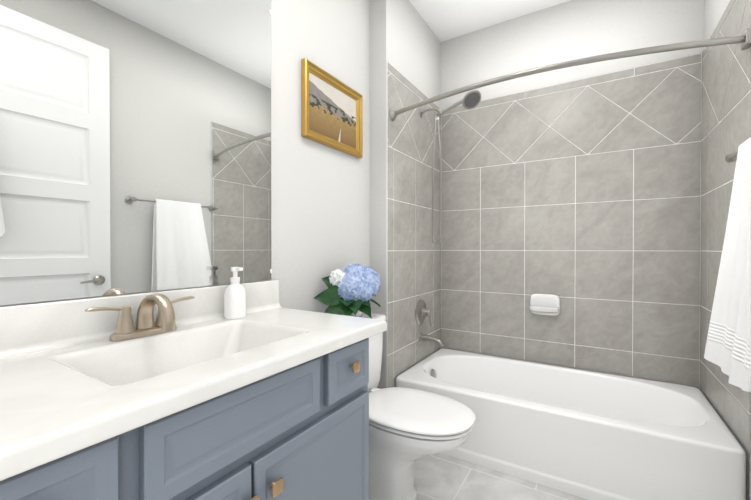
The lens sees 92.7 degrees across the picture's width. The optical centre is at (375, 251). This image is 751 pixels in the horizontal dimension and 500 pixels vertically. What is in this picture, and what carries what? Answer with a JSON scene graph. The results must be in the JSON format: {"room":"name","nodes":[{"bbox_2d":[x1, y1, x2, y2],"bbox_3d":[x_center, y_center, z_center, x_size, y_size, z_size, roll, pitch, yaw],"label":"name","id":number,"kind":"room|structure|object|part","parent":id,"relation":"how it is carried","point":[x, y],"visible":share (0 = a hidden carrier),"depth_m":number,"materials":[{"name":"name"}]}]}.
{"room":"bathroom","nodes":[
{"label":"bathroom","id":0,"kind":"room"},
{"bbox_2d":[0,0,369,312],"bbox_3d":[-0.746,-0.249,1.101,0.120,2.745,2.515,0,0,32],"label":"wall","id":1,"kind":"structure","parent":0,"point":[320,211],"depth_m":1.71,"materials":[{"name":"paint"}]},
{"bbox_2d":[0,0,270,305],"bbox_3d":[-0.702,-0.557,1.051,0.005,1.357,1.018,0,0,32],"label":"mirror","id":2,"kind":"object","parent":1,"relation":"attached to","point":[135,146],"visible":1,"depth_m":1.04,"materials":[{"name":"clear glass"}]},
{"bbox_2d":[301,58,362,157],"bbox_3d":[-0.205,-0.705,1.833,0.028,0.352,0.469,0,0,32],"label":"picture frame","id":3,"kind":"object","parent":1,"relation":"attached to","point":[331,111],"visible":0.98,"depth_m":1.80,"materials":[{"name":"gold metal"}]},
{"bbox_2d":[370,0,440,388],"bbox_3d":[0.217,-0.259,2.554,0.233,2.745,0.969,0,0,32],"label":"wall","id":4,"kind":"structure","parent":0,"point":[405,42],"depth_m":2.12,"materials":[{"name":"paint"}]},
{"bbox_2d":[386,61,440,387],"bbox_3d":[0.286,0.006,2.437,0.010,2.217,0.839,0,0,32],"label":"wall tile","id":5,"kind":"structure","parent":4,"relation":"attached to","point":[413,264],"depth_m":2.32,"materials":[{"name":"tile"}]},
{"bbox_2d":[415,300,431,325],"bbox_3d":[0.349,0.420,2.446,0.090,0.171,0.170,0,0,32],"label":"tub valve","id":6,"kind":"object","parent":5,"relation":"attached to","point":[422,312],"visible":1,"depth_m":2.43,"materials":[{"name":"silver metal"}]},
{"bbox_2d":[419,333,443,346],"bbox_3d":[0.384,0.603,2.426,0.171,0.075,0.060,0,0,32],"label":"tub spout","id":7,"kind":"object","parent":5,"relation":"attached to","point":[439,342],"visible":1,"depth_m":2.42,"materials":[{"name":"silver metal"}]},
{"bbox_2d":[419,90,480,243],"bbox_3d":[0.481,-0.525,2.345,0.412,0.955,0.114,0,0,32],"label":"shower head","id":8,"kind":"object","parent":5,"relation":"attached to","point":[471,99],"visible":1,"depth_m":2.38},
{"bbox_2d":[389,27,750,120],"bbox_3d":[0.729,-0.805,1.688,1.523,0.068,0.202,0,0,32],"label":"rail","id":9,"kind":"object","parent":5,"relation":"attached to","point":[744,39],"visible":1,"depth_m":1.49,"materials":[{"name":"silver metal"}]},
{"bbox_2d":[409,0,569,41],"bbox_3d":[0.226,-1.670,0.985,2.247,0.100,3.954,0,0,32],"label":"ceiling","id":10,"kind":"structure","parent":0,"point":[444,20],"depth_m":2.44,"materials":[{"name":"paint"}]},
{"bbox_2d":[414,453,586,499],"bbox_3d":[0.226,1.175,1.004,2.247,0.100,3.954,0,0,32],"label":"floor","id":11,"kind":"structure","parent":0,"point":[439,476],"depth_m":1.72,"materials":[{"name":"tile"}]},
{"bbox_2d":[0,280,386,499],"bbox_3d":[-0.465,0.625,0.929,0.544,1.000,1.046,0,0,32],"label":"bathroom vanity","id":12,"kind":"object","parent":11,"relation":"on","point":[266,397],"visible":1,"depth_m":0.81,"materials":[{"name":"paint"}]},
{"bbox_2d":[85,293,194,340],"bbox_3d":[-0.608,0.175,0.987,0.160,0.121,0.282,0,0,32],"label":"faucet","id":13,"kind":"object","parent":12,"relation":"on","point":[125,329],"visible":0.98,"depth_m":0.96,"materials":[{"name":"brown metal"}]},
{"bbox_2d":[224,267,245,318],"bbox_3d":[-0.494,0.144,1.264,0.063,0.180,0.068,0,0,32],"label":"soap dispenser","id":14,"kind":"object","parent":12,"relation":"on","point":[235,300],"visible":1,"depth_m":1.24,"materials":[{"name":"white plastic"}]},
{"bbox_2d":[361,313,475,499],"bbox_3d":[0.086,0.728,1.638,0.729,0.786,0.464,0,0,32],"label":"toilet","id":15,"kind":"object","parent":11,"relation":"on","point":[408,427],"visible":0.62,"depth_m":1.53,"materials":[{"name":"ceramic"}]},
{"bbox_2d":[314,263,380,318],"bbox_3d":[-0.099,0.195,1.783,0.253,0.276,0.356,0,0,32],"label":"flower arrangement","id":16,"kind":"object","parent":15,"relation":"on","point":[352,289],"visible":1,"depth_m":1.70,"materials":[{"name":"blue plant"}]},
{"bbox_3d":[-0.130,0.530,1.770,0.223,0.392,0.464,0,0,32],"label":"tank","id":17,"kind":"part","parent":15,"relation":"part of","materials":[{"name":"ceramic"}]},
{"bbox_3d":[0.171,0.705,1.585,0.529,0.048,0.390,0,0,32],"label":"seat","id":18,"kind":"part","parent":15,"relation":"part of","materials":[{"name":"white plastic"}]},
{"bbox_2d":[396,349,745,499],"bbox_3d":[0.956,0.936,2.067,1.522,0.362,0.773,0,0,32],"label":"bathtub","id":19,"kind":"object","parent":11,"relation":"on","point":[588,435],"visible":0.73,"depth_m":1.75,"materials":[{"name":"ceramic"}]},
{"bbox_2d":[440,0,703,391],"bbox_3d":[1.196,-0.258,2.449,1.544,2.745,0.120,0,0,32],"label":"wall","id":20,"kind":"structure","parent":0,"point":[569,30],"depth_m":2.34,"materials":[{"name":"paint"}]},
{"bbox_2d":[441,53,701,385],"bbox_3d":[1.162,-0.175,2.394,1.524,1.853,0.010,0,0,32],"label":"wall tile","id":21,"kind":"structure","parent":20,"relation":"attached to","point":[581,199],"depth_m":2.29,"materials":[{"name":"tile"}]},
{"bbox_2d":[530,294,559,315],"bbox_3d":[1.118,0.357,2.373,0.180,0.140,0.088,0,0,32],"label":"soap dish","id":22,"kind":"object","parent":21,"relation":"attached to","point":[544,304],"visible":1,"depth_m":2.38,"materials":[{"name":"ceramic"}]},
{"bbox_2d":[702,0,749,499],"bbox_3d":[1.020,-0.245,0.580,0.120,2.745,3.484,0,0,32],"label":"wall","id":23,"kind":"structure","parent":0,"point":[714,10],"depth_m":1.77,"materials":[{"name":"paint"}]},
{"bbox_2d":[700,0,750,499],"bbox_3d":[1.609,0.012,1.659,0.010,2.217,0.774,0,0,32],"label":"wall tile","id":24,"kind":"structure","parent":23,"relation":"attached to","point":[726,104],"depth_m":1.67,"materials":[{"name":"tile"}]},
{"bbox_2d":[704,137,750,391],"bbox_3d":[1.171,0.014,1.098,0.166,0.782,0.682,0,0,32],"label":"towel","id":25,"kind":"object","parent":23,"relation":"attached to","point":[728,347],"visible":1,"depth_m":1.17,"materials":[{"name":"white fabric"}]}
]}

